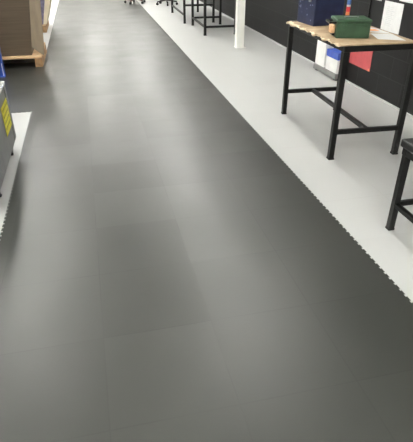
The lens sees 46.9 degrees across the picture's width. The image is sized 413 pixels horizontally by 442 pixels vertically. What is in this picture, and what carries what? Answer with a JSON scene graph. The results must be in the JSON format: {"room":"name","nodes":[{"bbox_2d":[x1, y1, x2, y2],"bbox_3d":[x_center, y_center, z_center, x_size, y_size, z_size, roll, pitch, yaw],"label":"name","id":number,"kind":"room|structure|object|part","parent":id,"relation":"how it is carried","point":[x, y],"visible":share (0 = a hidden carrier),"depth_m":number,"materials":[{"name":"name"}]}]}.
{"room":"factory workshop","nodes":[
{"label":"factory workshop","id":0,"kind":"room"},
{"bbox_2d":[0,0,412,441],"bbox_3d":[-2.583,-3.040,8.254,7.720,0.123,24.400,-7,32,-11],"label":"floor","id":1,"kind":"structure","parent":0,"point":[166,275],"depth_m":2.84,"materials":[{"name":"grey tile"}]},
{"bbox_2d":[0,49,5,76],"bbox_3d":[-2.705,-2.580,5.823,0.142,1.600,0.120,-7,32,-11],"label":"post","id":2,"kind":"object","parent":1,"relation":"on","point":[2,69],"visible":1,"depth_m":6.17,"materials":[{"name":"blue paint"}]},
{"bbox_2d":[0,81,15,196],"bbox_3d":[-1.776,-0.558,3.462,0.562,0.580,1.193,-7,32,-11],"label":"base cabinet","id":3,"kind":"object","parent":1,"relation":"on","point":[7,130],"visible":1,"depth_m":3.69,"materials":[{"name":"grey metal"}]},
{"bbox_3d":[-1.586,-0.827,3.778,0.002,0.225,0.295,-7,32,-11],"label":"label plate","id":4,"kind":"part","parent":3,"relation":"part of","materials":[{"name":"yellow plastic"}]},
{"bbox_2d":[2,102,10,129],"bbox_3d":[-1.585,-0.834,3.776,0.001,0.161,0.250,-7,32,-11],"label":"print","id":5,"kind":"object","parent":3,"relation":"attached to","point":[5,111],"depth_m":3.76},
{"bbox_2d":[2,42,46,66],"bbox_3d":[-3.066,-2.405,6.936,1.354,0.150,1.022,-7,32,-11],"label":"pallet","id":6,"kind":"object","parent":1,"relation":"on","point":[39,59],"visible":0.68,"depth_m":6.62,"materials":[{"name":"brown wood"}]},
{"bbox_2d":[0,0,43,56],"bbox_3d":[-2.979,-2.912,6.612,1.465,1.053,0.985,-7,32,-11],"label":"carton","id":7,"kind":"object","parent":6,"relation":"on","point":[21,28],"visible":1,"depth_m":6.43,"materials":[{"name":"brown cardboard"}]},
{"bbox_2d":[42,19,48,32],"bbox_3d":[-3.701,-3.818,9.286,1.154,0.150,1.022,-7,32,-11],"label":"pallet","id":8,"kind":"object","parent":1,"relation":"on","point":[45,26],"visible":0.16,"depth_m":9.00,"materials":[{"name":"brown wood"}]},
{"bbox_2d":[40,0,51,23],"bbox_3d":[-3.479,-4.256,8.993,1.348,0.903,0.915,-7,32,-11],"label":"carton","id":9,"kind":"object","parent":8,"relation":"on","point":[45,4],"visible":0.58,"depth_m":8.82,"materials":[{"name":"cardboard"}]},
{"bbox_2d":[124,0,145,3],"bbox_3d":[-1.925,-6.316,12.600,0.583,1.000,0.561,-7,32,-11],"label":"office chair","id":10,"kind":"object","parent":1,"relation":"on","point":[125,1],"visible":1,"depth_m":12.68,"materials":[{"name":"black plastic"}]},
{"bbox_2d":[156,0,177,5],"bbox_3d":[-1.060,-6.152,12.333,0.583,1.000,0.561,-25,39,-35],"label":"office chair","id":11,"kind":"object","parent":1,"relation":"on","point":[160,1],"visible":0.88,"depth_m":12.47,"materials":[{"name":"black plastic"}]},
{"bbox_2d":[171,0,214,23],"bbox_3d":[-0.332,-4.955,10.447,0.680,0.897,1.680,-7,32,-11],"label":"workbench","id":12,"kind":"object","parent":1,"relation":"on","point":[183,13],"visible":1,"depth_m":9.90,"materials":[{"name":"black metal"}]},
{"bbox_3d":[-0.456,-4.489,9.729,0.045,0.818,0.045,-7,32,-11],"label":"leg","id":13,"kind":"part","parent":12,"relation":"part of","materials":[{"name":"black metal"}]},
{"bbox_3d":[-0.156,-4.459,9.826,0.570,0.037,0.034,-7,32,-11],"label":"rail","id":14,"kind":"part","parent":12,"relation":"part of","materials":[{"name":"black metal"}]},
{"bbox_3d":[0.144,-4.559,9.845,0.045,0.818,0.045,-7,32,-11],"label":"leg","id":15,"kind":"part","parent":12,"relation":"part of","materials":[{"name":"black metal"}]},
{"bbox_2d":[191,0,235,35],"bbox_3d":[0.127,-4.125,9.071,0.640,0.897,1.220,-7,32,-11],"label":"workbench","id":16,"kind":"object","parent":1,"relation":"on","point":[193,18],"visible":0.94,"depth_m":9.13,"materials":[{"name":"black metal"}]},
{"bbox_3d":[-0.280,-4.360,9.514,0.045,0.818,0.045,-7,32,-11],"label":"leg","id":17,"kind":"part","parent":16,"relation":"part of","materials":[{"name":"black metal"}]},
{"bbox_3d":[-0.153,-3.832,9.174,0.032,0.034,1.110,-7,32,-11],"label":"long rail","id":18,"kind":"part","parent":16,"relation":"part of","materials":[{"name":"black metal"}]},
{"bbox_3d":[-0.027,-3.778,8.549,0.045,0.818,0.045,-7,32,-11],"label":"leg","id":19,"kind":"part","parent":16,"relation":"part of","materials":[{"name":"black metal"}]},
{"bbox_3d":[0.001,-4.156,9.710,0.530,0.037,0.034,-7,32,-11],"label":"rail","id":20,"kind":"part","parent":16,"relation":"part of","materials":[{"name":"black metal"}]},
{"bbox_3d":[0.253,-3.574,8.745,0.530,0.037,0.034,-7,32,-11],"label":"rail","id":21,"kind":"part","parent":16,"relation":"part of","materials":[{"name":"black metal"}]},
{"bbox_3d":[0.281,-4.425,9.622,0.045,0.818,0.045,-7,32,-11],"label":"leg","id":22,"kind":"part","parent":16,"relation":"part of","materials":[{"name":"black metal"}]},
{"bbox_3d":[0.534,-3.843,8.656,0.045,0.818,0.045,-7,32,-11],"label":"leg","id":23,"kind":"part","parent":16,"relation":"part of","materials":[{"name":"metal"}]},
{"bbox_2d":[234,0,245,47],"bbox_3d":[0.554,-4.253,7.005,0.166,3.250,0.138,-7,32,-11],"label":"post","id":24,"kind":"object","parent":1,"relation":"on","point":[240,4],"visible":1,"depth_m":7.61,"materials":[{"name":"beige paint"}]},
{"bbox_2d":[313,63,337,80],"bbox_3d":[1.611,-1.980,6.301,0.130,0.085,0.660,-7,32,-11],"label":"plinth","id":25,"kind":"object","parent":1,"relation":"on","point":[317,67],"visible":0.61,"depth_m":6.23,"materials":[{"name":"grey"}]},
{"bbox_2d":[315,40,333,66],"bbox_3d":[1.576,-2.256,6.346,0.115,0.341,0.272,-7,32,-11],"label":"carton","id":26,"kind":"object","parent":25,"relation":"on","point":[321,52],"visible":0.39,"depth_m":6.31,"materials":[{"name":"white cardboard"}]},
{"bbox_2d":[325,48,340,73],"bbox_3d":[1.653,-2.046,6.086,0.123,0.250,0.318,-7,32,-11],"label":"carton","id":27,"kind":"object","parent":25,"relation":"on","point":[333,54],"visible":0.76,"depth_m":6.04,"materials":[{"name":"white cardboard"}]},
{"bbox_3d":[1.653,-2.117,6.044,0.123,0.085,0.318,-7,32,-11],"label":"lid","id":28,"kind":"part","parent":27,"relation":"part of","materials":[{"name":"blue cardboard"}]},
{"bbox_2d":[281,20,412,159],"bbox_3d":[1.161,-1.234,4.253,0.704,0.921,1.238,-6,32,-9],"label":"workbench","id":29,"kind":"object","parent":1,"relation":"on","point":[345,45],"visible":0.9,"depth_m":3.84,"materials":[{"name":"black metal"}]},
{"bbox_3d":[0.803,-1.488,4.726,0.043,0.843,0.043,-6,32,-9],"label":"leg","id":30,"kind":"part","parent":29,"relation":"part of","materials":[{"name":"black metal"}]},
{"bbox_3d":[1.086,-1.343,4.877,0.534,0.037,0.034,-6,32,-9],"label":"rail","id":31,"kind":"part","parent":29,"relation":"part of","materials":[{"name":"black metal"}]},
{"bbox_2d":[297,0,344,25],"bbox_3d":[1.007,-1.947,4.191,0.303,0.383,0.313,-10,32,-16],"label":"box","id":32,"kind":"object","parent":29,"relation":"on","point":[310,12],"visible":0.97,"depth_m":4.12,"materials":[{"name":"blue cardboard"}]},
{"bbox_3d":[1.027,-0.888,3.732,0.043,0.843,0.043,-6,32,-9],"label":"leg","id":33,"kind":"part","parent":29,"relation":"part of","materials":[{"name":"black metal"}]},
{"bbox_3d":[1.198,-1.044,4.380,0.032,0.034,1.150,-6,32,-9],"label":"long rail","id":34,"kind":"part","parent":29,"relation":"part of","materials":[{"name":"black metal"}]},
{"bbox_2d":[345,0,351,14],"bbox_3d":[1.225,-1.825,4.117,0.034,0.250,0.034,-7,32,-11],"label":"spray can","id":35,"kind":"object","parent":29,"relation":"on","point":[348,7],"visible":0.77,"depth_m":4.09,"materials":[{"name":"metal"}]},
{"bbox_2d":[326,15,371,37],"bbox_3d":[1.097,-1.519,3.711,0.317,0.144,0.233,0,31,0],"label":"case","id":36,"kind":"object","parent":29,"relation":"on","point":[340,26],"visible":1,"depth_m":3.63,"materials":[{"name":"green paint"}]},
{"bbox_3d":[0.966,-1.548,3.690,0.055,0.016,0.142,0,31,0],"label":"handle","id":37,"kind":"part","parent":36,"relation":"part of","materials":[{"name":"plastic"}]},
{"bbox_3d":[1.121,-1.565,3.687,0.268,0.024,0.227,0,31,0],"label":"lid","id":38,"kind":"part","parent":36,"relation":"part of","materials":[{"name":"green plastic"}]},
{"bbox_3d":[1.198,-1.596,4.047,0.620,0.045,1.225,-6,32,-9],"label":"frame","id":39,"kind":"part","parent":29,"relation":"part of","materials":[{"name":"black metal"}]},
{"bbox_3d":[1.310,-0.744,3.883,0.534,0.037,0.034,-6,32,-9],"label":"rail","id":40,"kind":"part","parent":29,"relation":"part of","materials":[{"name":"black metal"}]},
{"bbox_2d":[370,27,390,33],"bbox_3d":[1.396,-1.584,3.955,0.130,0.001,0.330,-7,32,-11],"label":"paper sheet","id":41,"kind":"object","parent":29,"relation":"on","point":[379,31],"visible":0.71,"depth_m":3.91,"materials":[{"name":"white paper"}]},
{"bbox_2d":[371,33,405,40],"bbox_3d":[1.413,-1.437,3.713,0.196,0.001,0.285,2,31,3],"label":"paper sheet","id":42,"kind":"object","parent":29,"relation":"on","point":[378,36],"visible":1,"depth_m":3.72,"materials":[{"name":"white paper"}]},
{"bbox_3d":[1.594,-0.945,3.826,0.043,0.843,0.043,-6,32,-9],"label":"leg","id":43,"kind":"part","parent":29,"relation":"part of","materials":[{"name":"black metal"}]},
{"bbox_2d":[385,138,412,230],"bbox_3d":[1.396,-0.130,2.737,0.464,0.596,0.464,-7,32,-11],"label":"stool","id":44,"kind":"object","parent":1,"relation":"on","point":[397,204],"visible":1,"depth_m":2.83,"materials":[{"name":"black metal"}]},
{"bbox_3d":[1.160,-0.190,2.871,0.038,0.536,0.038,-7,32,-11],"label":"leg","id":45,"kind":"part","parent":44,"relation":"part of","materials":[{"name":"black metal"}]},
{"bbox_3d":[1.396,-0.364,2.595,0.464,0.048,0.464,-7,32,-11],"label":"seat","id":46,"kind":"part","parent":44,"relation":"part of","materials":[{"name":"black plastic"}]},
{"bbox_2d":[199,0,412,114],"bbox_3d":[1.078,-4.926,8.121,0.200,3.250,24.400,-7,32,-11],"label":"wall","id":47,"kind":"structure","parent":0,"point":[386,78],"depth_m":5.96,"materials":[{"name":"black paint"}]},
{"bbox_2d":[199,1,412,117],"bbox_3d":[0.974,-3.529,8.934,0.014,0.018,24.000,-7,32,-11],"label":"baseboard","id":48,"kind":"structure","parent":47,"relation":"attached to","point":[349,82],"depth_m":5.99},
{"bbox_2d":[349,51,372,71],"bbox_3d":[1.829,-2.005,5.620,0.006,0.360,0.490,-7,32,-11],"label":"sign","id":49,"kind":"object","parent":47,"relation":"attached to","point":[363,60],"visible":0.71,"depth_m":5.62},
{"bbox_2d":[367,0,412,39],"bbox_3d":[2.130,-1.984,4.066,0.032,1.050,2.640,-7,32,-11],"label":"notice board","id":50,"kind":"object","parent":47,"relation":"attached to","point":[376,7],"visible":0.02,"depth_m":4.84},
{"bbox_3d":[2.130,-1.984,4.066,0.032,1.050,2.640,-7,32,-11],"label":"board frame","id":51,"kind":"part","parent":50,"relation":"part of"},
{"bbox_2d":[380,0,403,33],"bbox_3d":[1.929,-2.121,4.956,0.002,0.285,0.345,-7,32,-11],"label":"notice sheet","id":52,"kind":"object","parent":50,"relation":"attached to","point":[392,13],"visible":0.98,"depth_m":4.95,"materials":[{"name":"white paper"}]},
{"bbox_2d":[384,6,394,26],"bbox_3d":[1.920,-2.140,4.985,0.001,0.185,0.150,-7,32,-11],"label":"print","id":53,"kind":"object","parent":52,"relation":"attached to","point":[389,17],"depth_m":4.99},
{"bbox_2d":[399,0,412,3],"bbox_3d":[1.999,-2.235,4.538,0.002,0.298,0.460,-7,32,-11],"label":"notice sheet","id":54,"kind":"object","parent":50,"relation":"attached to","point":[407,1],"visible":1,"depth_m":4.68,"materials":[{"name":"white paper"}]}
]}

